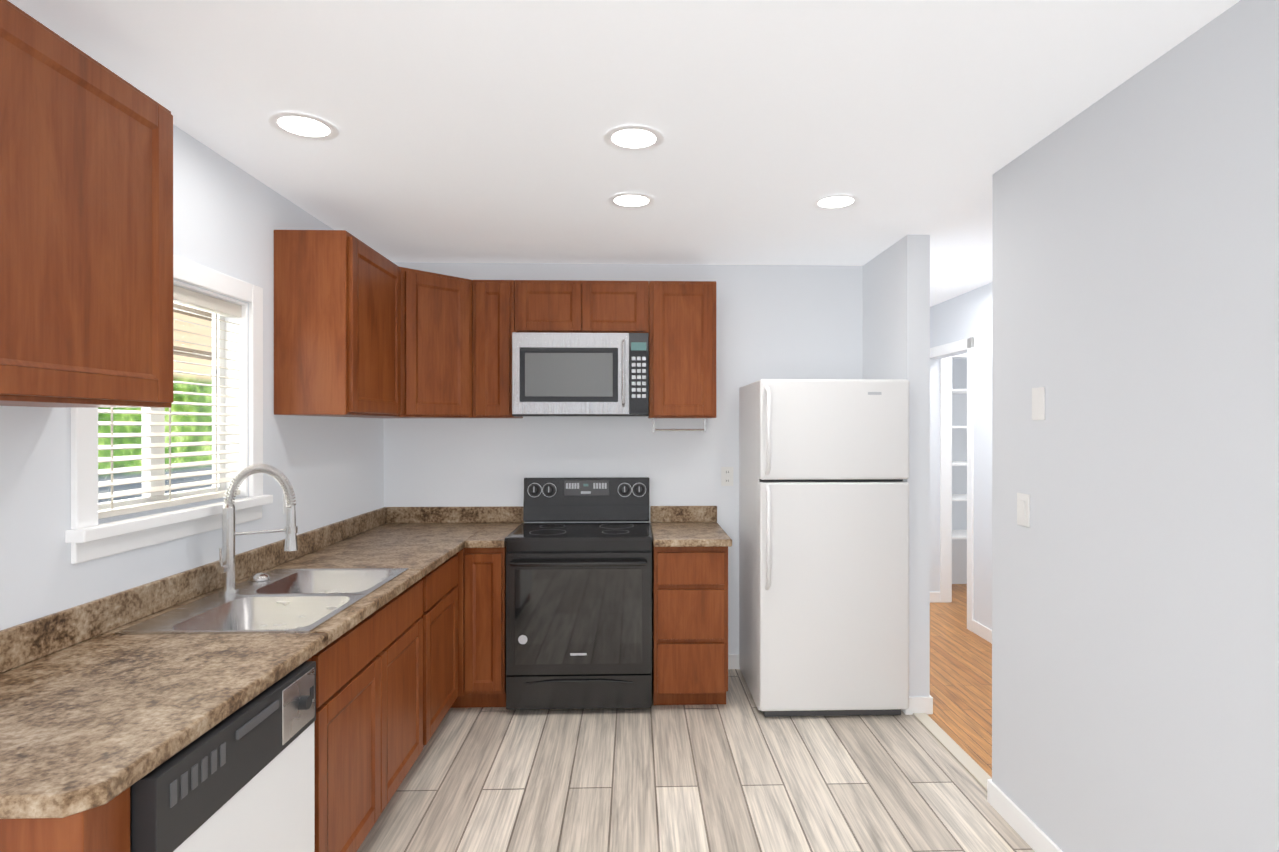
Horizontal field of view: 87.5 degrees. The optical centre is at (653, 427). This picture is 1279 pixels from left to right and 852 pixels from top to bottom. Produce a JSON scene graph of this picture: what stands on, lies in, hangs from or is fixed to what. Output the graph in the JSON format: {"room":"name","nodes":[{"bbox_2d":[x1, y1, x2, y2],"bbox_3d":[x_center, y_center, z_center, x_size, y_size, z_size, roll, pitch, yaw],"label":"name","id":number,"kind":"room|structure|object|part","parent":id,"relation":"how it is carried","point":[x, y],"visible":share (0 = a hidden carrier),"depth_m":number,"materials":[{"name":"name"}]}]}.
{"room":"kitchen","nodes":[
{"label":"kitchen","id":0,"kind":"room"},
{"bbox_2d":[0,124,383,630],"bbox_3d":[-1.631,0.248,1.318,0.120,2.510,5.780,0,0,-2],"label":"wall","id":1,"kind":"structure","parent":0,"point":[229,217],"depth_m":2.38,"materials":[{"name":"white paint"}]},
{"bbox_2d":[0,0,172,407],"bbox_3d":[-1.410,-0.445,1.448,0.322,0.785,0.642,0,0,-2],"label":"upper cabinet","id":2,"kind":"object","parent":1,"relation":"attached to","point":[86,230],"visible":1,"depth_m":1.46,"materials":[{"name":"brown wood"}]},
{"bbox_2d":[65,255,272,563],"bbox_3d":[-1.631,-0.099,2.271,0.165,0.940,0.945,0,0,-2],"label":"window","id":3,"kind":"structure","parent":1,"relation":"in","point":[88,537],"depth_m":2.37,"materials":[{"name":"white wood"}]},
{"bbox_3d":[-1.699,-0.109,2.269,0.030,0.770,0.765,0,0,-2],"label":"window sash","id":4,"kind":"part","parent":3,"relation":"part of","materials":[{"name":"white plastic"}]},
{"bbox_2d":[98,285,241,518],"bbox_3d":[-1.644,-0.108,2.270,0.056,0.744,0.733,0,0,-2],"label":"window blinds","id":5,"kind":"object","parent":3,"relation":"attached to","point":[197,300],"visible":0.54,"depth_m":2.30,"materials":[{"name":"beige plastic"}]},
{"bbox_2d":[0,507,387,674],"bbox_3d":[-1.596,0.537,2.569,0.020,0.100,3.038,0,0,-2],"label":"backsplash","id":6,"kind":"structure","parent":1,"relation":"attached to","point":[22,643],"depth_m":2.04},
{"bbox_2d":[283,485,292,512],"bbox_3d":[-1.614,0.315,2.950,0.009,0.118,0.075,0,0,-2],"label":"light switch","id":7,"kind":"object","parent":1,"relation":"attached to","point":[284,506],"visible":0.17,"depth_m":2.92,"materials":[{"name":"white plastic"}]},
{"bbox_2d":[274,230,400,416],"bbox_3d":[-1.461,-0.448,3.159,0.322,0.785,0.643,0,0,-2],"label":"upper cabinet","id":8,"kind":"object","parent":1,"relation":"attached to","point":[337,323],"visible":1,"depth_m":2.84,"materials":[{"name":"brown wood"}]},
{"bbox_2d":[384,262,862,653],"bbox_3d":[-0.176,0.243,4.193,2.960,2.510,0.120,0,0,-2],"label":"wall","id":9,"kind":"structure","parent":0,"point":[789,321],"depth_m":4.14,"materials":[{"name":"white paint"}]},
{"bbox_2d":[359,267,472,417],"bbox_3d":[-1.338,-0.449,3.791,0.607,0.785,0.607,0,0,-2],"label":"upper cabinet","id":10,"kind":"object","parent":9,"relation":"attached to","point":[436,345],"visible":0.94,"depth_m":3.62,"materials":[{"name":"brown wood"}]},
{"bbox_2d":[472,280,522,417],"bbox_3d":[-0.919,-0.449,3.946,0.236,0.785,0.322,0,0,-2],"label":"upper cabinet","id":11,"kind":"object","parent":9,"relation":"attached to","point":[493,315],"visible":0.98,"depth_m":3.79,"materials":[{"name":"brown wood"}]},
{"bbox_2d":[388,507,715,522],"bbox_3d":[-0.620,0.534,4.108,2.024,0.100,0.020,0,0,-2],"label":"backsplash","id":12,"kind":"structure","parent":9,"relation":"attached to","point":[395,514],"depth_m":4.09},
{"bbox_2d":[514,280,648,335],"bbox_3d":[-0.416,-0.690,3.960,0.766,0.304,0.322,0,0,-2],"label":"upper cabinet","id":13,"kind":"object","parent":9,"relation":"attached to","point":[562,306],"visible":0.96,"depth_m":3.80,"materials":[{"name":"brown wood"}]},
{"bbox_2d":[512,332,647,416],"bbox_3d":[-0.414,-0.297,3.899,0.758,0.468,0.444,0,0,-2],"label":"microwave","id":14,"kind":"object","parent":13,"relation":"attached to","point":[579,374],"visible":1,"depth_m":3.72,"materials":[{"name":"silver metal"}]},
{"bbox_2d":[648,281,715,417],"bbox_3d":[0.162,-0.449,3.978,0.387,0.785,0.322,0,0,-2],"label":"upper cabinet","id":15,"kind":"object","parent":9,"relation":"attached to","point":[682,353],"visible":1,"depth_m":3.82,"materials":[{"name":"brown wood"}]},
{"bbox_2d":[652,418,705,431],"bbox_3d":[0.151,-0.014,3.972,0.320,0.084,0.024,0,0,-2],"label":"towel rail","id":16,"kind":"object","parent":15,"relation":"attached to","point":[654,429],"visible":0.96,"depth_m":3.96,"materials":[{"name":"silver metal"}]},
{"bbox_2d":[721,467,732,485],"bbox_3d":[0.456,0.303,4.147,0.075,0.118,0.008,0,0,-2],"label":"electrical outlet","id":17,"kind":"object","parent":9,"relation":"attached to","point":[726,476],"visible":1,"depth_m":4.14,"materials":[{"name":"white plastic"}]},
{"bbox_2d":[728,654,739,668],"bbox_3d":[0.848,1.453,4.157,0.915,0.090,0.017,0,0,-2],"label":"baseboard","id":18,"kind":"structure","parent":9,"relation":"attached to","point":[733,659],"depth_m":4.14,"materials":[{"name":"white wood"}]},
{"bbox_2d":[8,0,1239,306],"bbox_3d":[0.896,-1.059,2.462,5.240,0.100,7.920,0,0,-2],"label":"ceiling","id":19,"kind":"structure","parent":0,"point":[472,130],"depth_m":2.09,"materials":[{"name":"white paint"}]},
{"bbox_2d":[268,112,338,140],"bbox_3d":[-1.168,-1.004,2.231,0.210,0.002,0.210,0,0,-2],"label":"recessed light","id":20,"kind":"object","parent":19,"relation":"in","point":[315,128],"visible":1,"depth_m":2.23,"materials":[{"name":"white plastic"}]},
{"bbox_2d":[608,193,654,208],"bbox_3d":[-0.099,-1.005,2.963,0.210,0.002,0.210,0,0,-2],"label":"recessed light","id":21,"kind":"object","parent":19,"relation":"in","point":[624,200],"visible":1,"depth_m":2.96,"materials":[{"name":"white plastic"}]},
{"bbox_2d":[604,126,663,151],"bbox_3d":[-0.070,-1.004,2.323,0.210,0.002,0.210,0,0,-2],"label":"recessed light","id":22,"kind":"object","parent":19,"relation":"in","point":[633,138],"visible":1,"depth_m":2.32,"materials":[{"name":"white plastic"}]},
{"bbox_2d":[812,194,859,209],"bbox_3d":[0.811,-1.005,2.980,0.210,0.002,0.210,0,0,-2],"label":"recessed light","id":23,"kind":"object","parent":19,"relation":"in","point":[831,202],"visible":0.96,"depth_m":2.98,"materials":[{"name":"white plastic"}]},
{"bbox_2d":[357,584,1034,851],"bbox_3d":[0.896,1.546,2.466,5.240,0.109,7.920,0,0,-2],"label":"floor","id":24,"kind":"structure","parent":0,"point":[738,771],"depth_m":2.86,"materials":[{"name":"wood"}]},
{"bbox_2d":[130,661,315,851],"bbox_3d":[-1.216,1.068,1.502,0.660,0.868,0.608,0,0,-2],"label":"dishwasher","id":25,"kind":"object","parent":24,"relation":"on","point":[242,779],"visible":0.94,"depth_m":1.48,"materials":[{"name":"white metal"}]},
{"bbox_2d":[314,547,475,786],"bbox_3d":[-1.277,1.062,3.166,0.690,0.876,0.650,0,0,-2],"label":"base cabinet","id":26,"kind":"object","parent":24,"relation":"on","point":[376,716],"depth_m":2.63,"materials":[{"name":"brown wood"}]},
{"bbox_2d":[0,523,487,822],"bbox_3d":[-1.279,0.606,2.579,0.654,0.038,3.038,0,0,-2],"label":"countertop","id":27,"kind":"structure","parent":26,"relation":"on","point":[81,724],"depth_m":1.48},
{"bbox_2d":[212,463,299,594],"bbox_3d":[-1.418,0.355,2.402,0.218,0.452,0.153,0,0,-2],"label":"faucet","id":28,"kind":"object","parent":27,"relation":"on","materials":[{"name":"silver metal"}]},
{"bbox_2d":[112,567,411,686],"bbox_3d":[-1.271,0.668,2.328,0.544,0.175,0.849,0,0,-2],"label":"sink","id":29,"kind":"object","parent":27,"relation":"in","point":[357,604],"depth_m":2.30,"materials":[{"name":"silver metal"}]},
{"bbox_2d":[464,523,521,546],"bbox_3d":[-0.887,0.604,3.784,0.203,0.038,0.653,0,0,-2],"label":"countertop","id":30,"kind":"structure","parent":26,"relation":"on","point":[494,535],"depth_m":3.62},
{"bbox_2d":[476,543,506,707],"bbox_3d":[-0.913,1.061,3.796,0.244,0.876,0.627,0,0,-2],"label":"base cabinet","id":31,"kind":"object","parent":24,"relation":"on","point":[491,675],"depth_m":3.49,"materials":[{"name":"brown wood"}]},
{"bbox_2d":[505,477,652,709],"bbox_3d":[-0.399,0.901,3.757,0.768,1.195,0.691,0,0,-2],"label":"stove","id":32,"kind":"object","parent":24,"relation":"on","point":[578,615],"visible":1,"depth_m":3.48,"materials":[{"name":"black metal"}]},
{"bbox_2d":[651,527,727,704],"bbox_3d":[0.188,1.061,3.829,0.394,0.876,0.627,0,0,-2],"label":"base cabinet","id":33,"kind":"object","parent":24,"relation":"on","point":[690,584],"depth_m":3.52,"materials":[{"name":"brown wood"}]},
{"bbox_2d":[650,523,731,546],"bbox_3d":[0.194,0.604,3.816,0.414,0.038,0.653,0,0,-2],"label":"countertop","id":34,"kind":"structure","parent":33,"relation":"on","point":[663,534],"depth_m":3.62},
{"bbox_2d":[739,379,908,716],"bbox_3d":[0.921,0.625,3.748,0.776,1.748,0.756,0,0,-2],"label":"refrigerator","id":35,"kind":"object","parent":24,"relation":"on","point":[823,552],"visible":1,"depth_m":3.43,"materials":[{"name":"white metal"}]},
{"bbox_3d":[0.868,0.309,3.399,0.603,1.040,0.063,0,0,-2],"label":"handle","id":36,"kind":"part","parent":35,"relation":"part of","materials":[{"name":"white"}]},
{"bbox_2d":[930,357,966,591],"bbox_3d":[2.398,0.241,5.781,2.040,2.510,0.120,0,0,-2],"label":"wall","id":37,"kind":"structure","parent":0,"point":[934,475],"depth_m":5.72,"materials":[{"name":"white paint"}]},
{"bbox_2d":[930,592,939,602],"bbox_3d":[1.922,1.451,5.701,1.055,0.090,0.013,0,0,-2],"label":"baseboard","id":38,"kind":"structure","parent":37,"relation":"attached to","point":[934,596],"depth_m":5.71,"materials":[{"name":"white wood"}]},
{"bbox_2d":[952,358,966,583],"bbox_3d":[2.826,0.240,6.169,0.840,2.510,0.630,0,0,-2],"label":"wall","id":39,"kind":"structure","parent":0,"point":[959,474],"depth_m":6.39,"materials":[{"name":"white paint"}]},
{"bbox_2d":[952,389,966,538],"bbox_3d":[2.826,0.375,6.168,0.566,1.440,0.428,0,0,-2],"label":"closet shelves","id":40,"kind":"object","parent":39,"relation":"attached to","point":[959,534],"depth_m":6.03,"materials":[{"name":"white wood"}]},
{"bbox_2d":[930,282,991,629],"bbox_3d":[2.485,0.246,2.197,0.120,2.510,7.050,0,0,-2],"label":"wall","id":41,"kind":"structure","parent":0,"point":[968,314],"depth_m":4.80,"materials":[{"name":"white paint"}]},
{"bbox_2d":[972,620,991,643],"bbox_3d":[2.431,1.457,1.787,0.013,0.090,6.230,0,0,-2],"label":"baseboard","id":42,"kind":"structure","parent":41,"relation":"attached to","point":[979,629],"depth_m":4.75,"materials":[{"name":"white wood"}]},
{"bbox_2d":[863,0,1278,851],"bbox_3d":[1.427,0.246,2.105,0.120,2.510,7.170,0,0,-2],"label":"wall","id":43,"kind":"structure","parent":0,"point":[1135,564],"depth_m":1.90,"materials":[{"name":"grey paint"}]},
{"bbox_2d":[901,697,910,714],"bbox_3d":[1.309,1.454,3.822,0.013,0.090,0.673,0,0,-2],"label":"baseboard","id":44,"kind":"structure","parent":43,"relation":"attached to","point":[907,711],"depth_m":3.49,"materials":[{"name":"white wood"}]},
{"bbox_2d":[911,695,932,713],"bbox_3d":[1.420,1.453,4.591,0.015,0.090,2.203,0,0,-2],"label":"baseboard","id":45,"kind":"structure","parent":43,"relation":"attached to","point":[925,703],"depth_m":3.49,"materials":[{"name":"white wood"}]},
{"bbox_2d":[1017,493,1029,526],"bbox_3d":[1.352,0.301,2.448,0.009,0.118,0.075,0,0,-2],"label":"light switch","id":46,"kind":"object","parent":43,"relation":"attached to","point":[1023,509],"visible":1,"depth_m":2.44,"materials":[{"name":"white plastic"}]},
{"bbox_2d":[987,779,1062,851],"bbox_3d":[1.404,1.459,0.663,0.013,0.090,4.043,0,0,-2],"label":"baseboard","id":47,"kind":"structure","parent":43,"relation":"attached to","point":[1027,829],"depth_m":2.46,"materials":[{"name":"white wood"}]},
{"bbox_2d":[1032,387,1044,419],"bbox_3d":[1.356,-0.084,2.358,0.006,0.115,0.070,0,0,-2],"label":"switch plate","id":48,"kind":"object","parent":43,"relation":"attached to","point":[1038,403],"visible":1,"depth_m":2.35,"materials":[{"name":"white plastic"}]},
{"label":"outside","id":49,"kind":"structure","parent":0,"visible":0},
{"bbox_2d":[98,303,211,502],"bbox_3d":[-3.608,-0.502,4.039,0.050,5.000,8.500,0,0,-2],"label":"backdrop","id":50,"kind":"structure","parent":49,"point":[181,376],"depth_m":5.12,"materials":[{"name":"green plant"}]},
{"bbox_3d":[2.942,0.241,5.302,0.980,2.510,0.870,0,0,-2],"label":"wall","id":51,"kind":"structure","parent":0,"visible":0},
{"bbox_2d":[930,337,973,631],"bbox_3d":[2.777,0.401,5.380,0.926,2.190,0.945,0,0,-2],"label":"door frame","id":52,"kind":"structure","parent":51,"relation":"attached to","point":[967,344],"depth_m":5.71,"materials":[{"name":"white wood"}]}
]}

